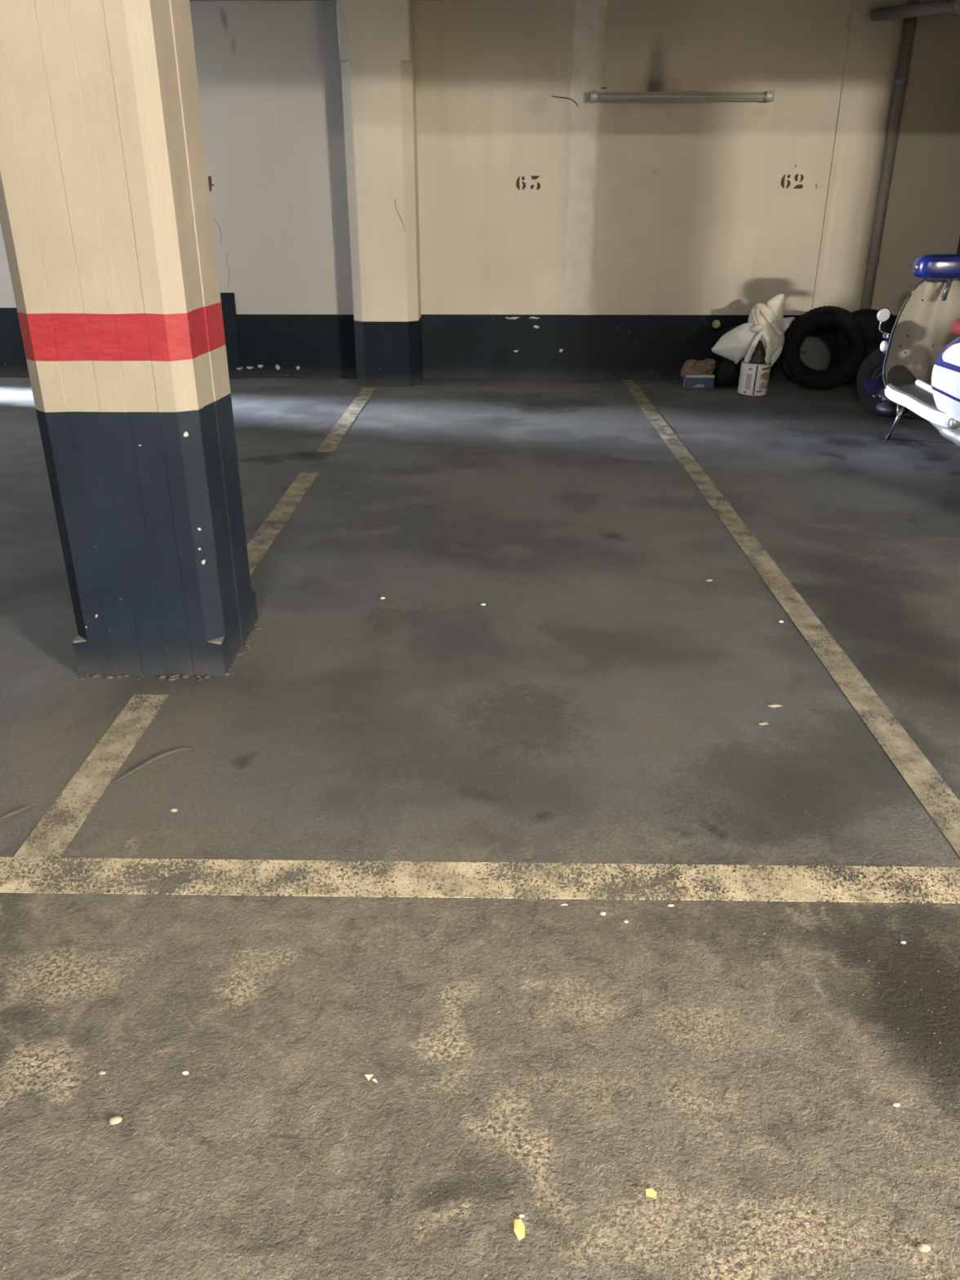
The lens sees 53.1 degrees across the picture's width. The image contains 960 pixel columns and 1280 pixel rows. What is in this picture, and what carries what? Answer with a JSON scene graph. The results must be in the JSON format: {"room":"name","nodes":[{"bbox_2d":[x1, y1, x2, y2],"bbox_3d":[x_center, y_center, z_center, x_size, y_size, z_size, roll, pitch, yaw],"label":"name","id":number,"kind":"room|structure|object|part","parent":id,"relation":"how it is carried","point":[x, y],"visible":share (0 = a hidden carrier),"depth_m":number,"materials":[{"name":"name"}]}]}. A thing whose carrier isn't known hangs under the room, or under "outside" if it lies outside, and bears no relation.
{"room":"underground parking garage","nodes":[
{"label":"underground parking garage","id":0,"kind":"room"},
{"bbox_2d":[0,0,261,680],"bbox_3d":[-1.015,-1.015,2.741,0.495,2.296,0.488,0,24,1],"label":"concrete pillar","id":1,"kind":"structure","parent":0,"point":[106,221],"depth_m":2.63,"materials":[{"name":"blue paint"}]},
{"bbox_2d":[189,0,443,1],"bbox_3d":[-0.703,-2.288,1.996,14.500,0.637,14.500,0,24,1],"label":"ceiling","id":2,"kind":"structure","parent":0,"point":[189,0],"depth_m":7.09,"materials":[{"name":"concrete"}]},
{"bbox_2d":[846,0,959,31],"bbox_3d":[3.215,-4.063,6.091,0.226,0.310,2.459,-8,26,-17],"label":"ceiling pipe","id":3,"kind":"object","parent":2,"relation":"attached to","point":[940,6],"visible":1,"depth_m":6.60,"materials":[{"name":"grey plastic"}]},
{"bbox_2d":[0,377,959,1279],"bbox_3d":[-0.703,0.087,3.071,14.500,0.008,14.500,0,24,1],"label":"floor","id":4,"kind":"structure","parent":0,"point":[528,482],"depth_m":2.21,"materials":[{"name":"concrete"}]},
{"bbox_2d":[97,1071,105,1075],"bbox_3d":[-0.645,0.738,1.637,0.013,0.005,0.007,0,24,1],"label":"pebble","id":5,"kind":"object","parent":4,"relation":"on","point":[101,1073],"visible":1,"depth_m":1.64,"materials":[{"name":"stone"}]},
{"bbox_2d":[108,1115,122,1124],"bbox_3d":[-0.589,0.775,1.550,0.022,0.009,0.015,-9,26,-20],"label":"pebble","id":6,"kind":"object","parent":4,"relation":"on","point":[117,1119],"visible":1,"depth_m":1.55,"materials":[{"name":"stone"}]},
{"bbox_2d":[169,808,177,812],"bbox_3d":[-0.748,0.415,2.346,0.019,0.008,0.012,0,24,1],"label":"pebble","id":7,"kind":"object","parent":4,"relation":"on","point":[173,810],"visible":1,"depth_m":2.34,"materials":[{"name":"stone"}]},
{"bbox_2d":[182,1071,188,1075],"bbox_3d":[-0.503,0.738,1.637,0.012,0.005,0.007,0,24,1],"label":"pebble","id":8,"kind":"object","parent":4,"relation":"on","point":[184,1073],"visible":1,"depth_m":1.64,"materials":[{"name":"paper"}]},
{"bbox_2d":[13,387,375,857],"bbox_3d":[-0.953,-0.777,4.988,0.110,0.002,6.164,0,24,1],"label":"parking line","id":9,"kind":"object","parent":4,"relation":"on","point":[90,784],"visible":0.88,"depth_m":2.63,"materials":[{"name":"paint"}]},
{"bbox_2d":[364,1074,373,1080],"bbox_3d":[-0.187,0.741,1.631,0.014,0.002,0.013,-12,27,-25],"label":"paper scrap","id":10,"kind":"object","parent":4,"relation":"on","point":[368,1077],"visible":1,"depth_m":1.63,"materials":[{"name":"white paper"}]},
{"bbox_2d":[336,0,422,386],"bbox_3d":[-0.752,-3.400,7.476,0.518,2.730,0.398,0,24,1],"label":"pilaster","id":11,"kind":"object","parent":4,"relation":"on","point":[376,37],"visible":1,"depth_m":7.26,"materials":[{"name":"paint"}]},
{"bbox_2d":[0,857,959,903],"bbox_3d":[0.529,0.530,2.100,4.200,0.002,0.121,0,24,1],"label":"parking line","id":12,"kind":"object","parent":4,"relation":"on","point":[793,887],"visible":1,"depth_m":2.10,"materials":[{"name":"paint"}]},
{"bbox_2d":[1,397,959,1279],"bbox_3d":[-0.090,-0.496,4.364,5.598,0.004,6.681,0,24,1],"label":"floor grit","id":13,"kind":"structure","parent":4,"relation":"on","point":[698,1244],"depth_m":1.56,"materials":[{"name":"grey gravel"}]},
{"bbox_2d":[513,1218,524,1240],"bbox_3d":[0.057,0.852,1.387,0.016,0.002,0.031,2,24,3],"label":"scrap","id":14,"kind":"object","parent":4,"relation":"on","point":[519,1227],"visible":1,"depth_m":1.39,"materials":[{"name":"yellow paper"}]},
{"bbox_2d":[645,1187,657,1198],"bbox_3d":[0.257,0.828,1.439,0.017,0.002,0.015,10,26,20],"label":"scrap","id":15,"kind":"object","parent":4,"relation":"on","point":[650,1192],"visible":1,"depth_m":1.44,"materials":[{"name":"yellow paper"}]},
{"bbox_2d":[680,374,714,388],"bbox_3d":[1.769,-2.121,7.829,0.240,0.108,0.188,0,24,1],"label":"carton","id":16,"kind":"object","parent":4,"relation":"on","point":[689,381],"visible":0.92,"depth_m":7.75,"materials":[{"name":"blue cardboard"}]},
{"bbox_2d":[680,358,715,378],"bbox_3d":[1.768,-2.191,7.781,0.276,0.170,0.194,0,24,1],"label":"crumpled paper","id":17,"kind":"object","parent":16,"relation":"on","point":[705,366],"visible":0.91,"depth_m":7.75,"materials":[{"name":"brown paper"}]},
{"bbox_2d":[713,357,740,386],"bbox_3d":[2.020,-2.177,7.770,0.214,0.243,0.213,18,30,35],"label":"bag","id":18,"kind":"object","parent":4,"relation":"on","point":[726,373],"visible":0.82,"depth_m":7.71,"materials":[{"name":"black plastic"}]},
{"bbox_2d":[711,326,774,378],"bbox_3d":[2.179,-2.362,7.937,0.521,0.450,0.220,0,24,1],"label":"bag","id":19,"kind":"object","parent":4,"relation":"on","point":[717,358],"visible":0.15,"depth_m":7.90,"materials":[{"name":"black plastic"}]},
{"bbox_2d":[711,320,720,328],"bbox_3d":[1.913,-2.558,7.776,0.071,0.068,0.067,0,24,1],"label":"ball","id":20,"kind":"object","parent":19,"relation":"on","point":[716,323],"visible":1,"depth_m":7.75,"materials":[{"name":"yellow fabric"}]},
{"bbox_2d":[737,360,771,395],"bbox_3d":[2.140,-2.045,7.488,0.234,0.248,0.229,6,25,13],"label":"tin","id":21,"kind":"object","parent":4,"relation":"on","point":[753,380],"visible":0.8,"depth_m":7.41,"materials":[{"name":"metal"}]},
{"bbox_2d":[743,324,782,366],"bbox_3d":[2.194,-2.257,7.420,0.303,0.355,0.126,0,24,1],"label":"bag","id":22,"kind":"object","parent":21,"relation":"in","point":[757,354],"visible":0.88,"depth_m":7.40,"materials":[{"name":"white fabric"}]},
{"bbox_3d":[2.106,-2.252,7.389,0.128,0.236,0.037,0,24,1],"label":"handle","id":23,"kind":"part","parent":22,"relation":"part of","materials":[{"name":"white fabric"}]},
{"bbox_3d":[2.202,-2.247,7.377,0.093,0.242,0.039,0,24,1],"label":"handle","id":24,"kind":"part","parent":22,"relation":"part of","materials":[{"name":"beige fabric"}]},
{"bbox_2d":[759,381,768,389],"bbox_3d":[2.194,-1.969,7.421,0.090,0.057,0.010,-14,28,-29],"label":"picture","id":25,"kind":"object","parent":21,"relation":"attached to","point":[762,384],"depth_m":7.42,"materials":[{"name":"paper"}]},
{"bbox_2d":[760,372,769,381],"bbox_3d":[2.201,-2.031,7.398,0.100,0.070,0.013,-16,29,-31],"label":"picture","id":26,"kind":"object","parent":21,"relation":"on","point":[764,376],"depth_m":7.39,"materials":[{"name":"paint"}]},
{"bbox_2d":[758,721,768,725],"bbox_3d":[0.809,0.238,2.741,0.030,0.003,0.014,-2,24,-4],"label":"paper scrap","id":27,"kind":"object","parent":4,"relation":"on","point":[763,722],"visible":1,"depth_m":2.74,"materials":[{"name":"paper"}]},
{"bbox_2d":[747,293,795,355],"bbox_3d":[2.257,-2.419,7.451,0.374,0.514,0.185,0,24,1],"label":"bag","id":28,"kind":"object","parent":4,"relation":"on","point":[771,316],"visible":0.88,"depth_m":7.37,"materials":[{"name":"beige plastic"}]},
{"bbox_2d":[767,703,782,707],"bbox_3d":[0.872,0.194,2.838,0.047,0.004,0.016,-2,24,-4],"label":"paper scrap","id":29,"kind":"object","parent":4,"relation":"on","point":[774,705],"visible":1,"depth_m":2.83,"materials":[{"name":"paper"}]},
{"bbox_2d":[622,379,959,857],"bbox_3d":[1.195,-0.851,5.151,0.098,0.002,6.594,0,24,1],"label":"parking line","id":30,"kind":"object","parent":4,"relation":"on","point":[857,702],"visible":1,"depth_m":3.06,"materials":[{"name":"paint"}]},
{"bbox_2d":[782,335,830,382],"bbox_3d":[2.670,-2.293,7.848,0.370,0.366,0.076,6,25,14],"label":"wheel cover","id":31,"kind":"object","parent":4,"relation":"on","point":[815,353],"visible":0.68,"depth_m":7.81,"materials":[{"name":"grey plastic"}]},
{"bbox_2d":[782,306,867,390],"bbox_3d":[2.718,-2.301,7.581,0.621,0.635,0.272,5,25,10],"label":"tyre","id":32,"kind":"object","parent":4,"relation":"on","point":[839,317],"visible":0.99,"depth_m":7.51,"materials":[{"name":"rubber"}]},
{"bbox_2d":[831,308,896,384],"bbox_3d":[3.165,-2.382,7.814,0.556,0.594,0.278,0,24,1],"label":"tyre","id":33,"kind":"object","parent":4,"relation":"on","point":[867,317],"visible":0.26,"depth_m":7.69,"materials":[{"name":"black rubber"}]},
{"bbox_2d":[892,1102,900,1106],"bbox_3d":[0.684,0.764,1.579,0.013,0.005,0.008,0,24,1],"label":"pebble","id":34,"kind":"object","parent":4,"relation":"on","point":[895,1104],"visible":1,"depth_m":1.58,"materials":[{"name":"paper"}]},
{"bbox_2d":[856,253,959,447],"bbox_3d":[2.850,-1.687,5.699,0.631,1.084,2.164,0,24,1],"label":"motor scooter","id":35,"kind":"object","parent":4,"relation":"on","point":[916,368],"visible":1,"depth_m":6.03,"materials":[{"name":"blue paint"}]},
{"bbox_2d":[875,307,890,322],"bbox_3d":[2.589,-2.088,6.166,0.092,0.091,0.026,0,24,1],"label":"mirror","id":36,"kind":"object","parent":35,"relation":"on","point":[883,314],"depth_m":6.16,"materials":[{"name":"silver metal"}]},
{"bbox_2d":[877,308,889,321],"bbox_3d":[2.589,-2.084,6.159,0.082,0.082,0.011,-1,24,-3],"label":"mirror glass","id":37,"kind":"object","parent":35,"relation":"on","point":[883,314],"depth_m":6.16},
{"bbox_2d":[880,340,888,351],"bbox_3d":[2.603,-1.893,6.187,0.044,0.068,0.058,0,24,1],"label":"lamp","id":38,"kind":"object","parent":35,"relation":"attached to","point":[883,346],"depth_m":6.17,"materials":[{"name":"white paint"}]},
{"bbox_3d":[2.848,-1.397,5.720,0.566,0.084,0.950,0,24,1],"label":"footboard","id":39,"kind":"part","parent":35,"relation":"part of","materials":[{"name":"white paint"}]},
{"bbox_3d":[2.857,-1.917,6.045,0.541,0.682,0.158,0,24,1],"label":"edge trim","id":40,"kind":"part","parent":35,"relation":"part of","materials":[{"name":"black rubber"}]},
{"bbox_3d":[2.791,-1.554,5.941,0.042,0.052,0.401,0,24,1],"label":"floor rail","id":41,"kind":"part","parent":35,"relation":"part of","materials":[{"name":"white metal"}]},
{"bbox_3d":[2.650,-1.420,5.187,0.180,0.460,0.820,0,24,1],"label":"panel","id":42,"kind":"part","parent":35,"relation":"part of","materials":[{"name":"white paint"}]},
{"bbox_2d":[915,1243,930,1252],"bbox_3d":[0.628,0.861,1.361,0.021,0.008,0.012,0,24,1],"label":"pebble","id":43,"kind":"object","parent":4,"relation":"on","point":[923,1247],"visible":1,"depth_m":1.36,"materials":[{"name":"stone"}]},
{"bbox_2d":[0,0,959,315],"bbox_3d":[-1.219,-3.443,7.572,10.120,2.730,0.608,0,24,1],"label":"wall","id":44,"kind":"structure","parent":0,"point":[638,207],"depth_m":7.49,"materials":[{"name":"paint"}]},
{"bbox_2d":[208,176,213,191],"bbox_3d":[-2.223,-3.622,7.623,0.220,0.114,0.001,0,24,1],"label":"number","id":45,"kind":"object","parent":44,"relation":"attached to","point":[211,184],"visible":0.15,"depth_m":7.62,"materials":[{"name":"brown paint"}]},
{"bbox_2d":[0,293,897,379],"bbox_3d":[-1.208,-2.551,8.073,10.100,0.692,0.030,0,24,1],"label":"baseboard","id":46,"kind":"structure","parent":44,"relation":"attached to","point":[286,346],"depth_m":8.09,"materials":[{"name":"blue paint"}]},
{"bbox_2d":[515,175,540,190],"bbox_3d":[0.382,-3.609,7.580,0.194,0.103,0.001,0,24,1],"label":"number","id":47,"kind":"object","parent":44,"relation":"attached to","point":[533,177],"visible":1,"depth_m":7.58,"materials":[{"name":"brown paint"}]},
{"bbox_2d":[551,87,774,106],"bbox_3d":[1.377,-4.115,7.262,1.664,0.128,0.114,0,24,1],"label":"lamp","id":48,"kind":"object","parent":44,"relation":"attached to","point":[677,95],"visible":1,"depth_m":7.23,"materials":[{"name":"white plastic"}]},
{"bbox_2d":[780,173,804,188],"bbox_3d":[2.454,-3.605,7.544,0.178,0.106,0.001,0,24,1],"label":"number","id":49,"kind":"object","parent":44,"relation":"attached to","point":[782,183],"visible":1,"depth_m":7.55,"materials":[{"name":"brown paint"}]},
{"bbox_2d":[859,0,919,309],"bbox_3d":[3.161,-3.433,7.549,0.096,2.730,0.096,0,24,1],"label":"drain pipe","id":50,"kind":"object","parent":44,"relation":"attached to","point":[901,79],"visible":0.93,"depth_m":7.39,"materials":[{"name":"plastic"}]},
{"bbox_2d":[711,322,760,364],"bbox_3d":[2.006,-2.310,7.480,0.395,0.312,0.150,0,24,1],"label":"bag","id":51,"kind":"object","parent":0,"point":[734,345],"visible":0.88,"depth_m":7.43,"materials":[{"name":"white fabric"}]},
{"bbox_2d":[956,237,959,254],"bbox_3d":[3.871,-2.343,5.141,0.150,2.730,5.770,0,24,1],"label":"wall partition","id":52,"kind":"structure","parent":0,"point":[958,246],"depth_m":7.70,"materials":[{"name":"beige paint"}]}
]}

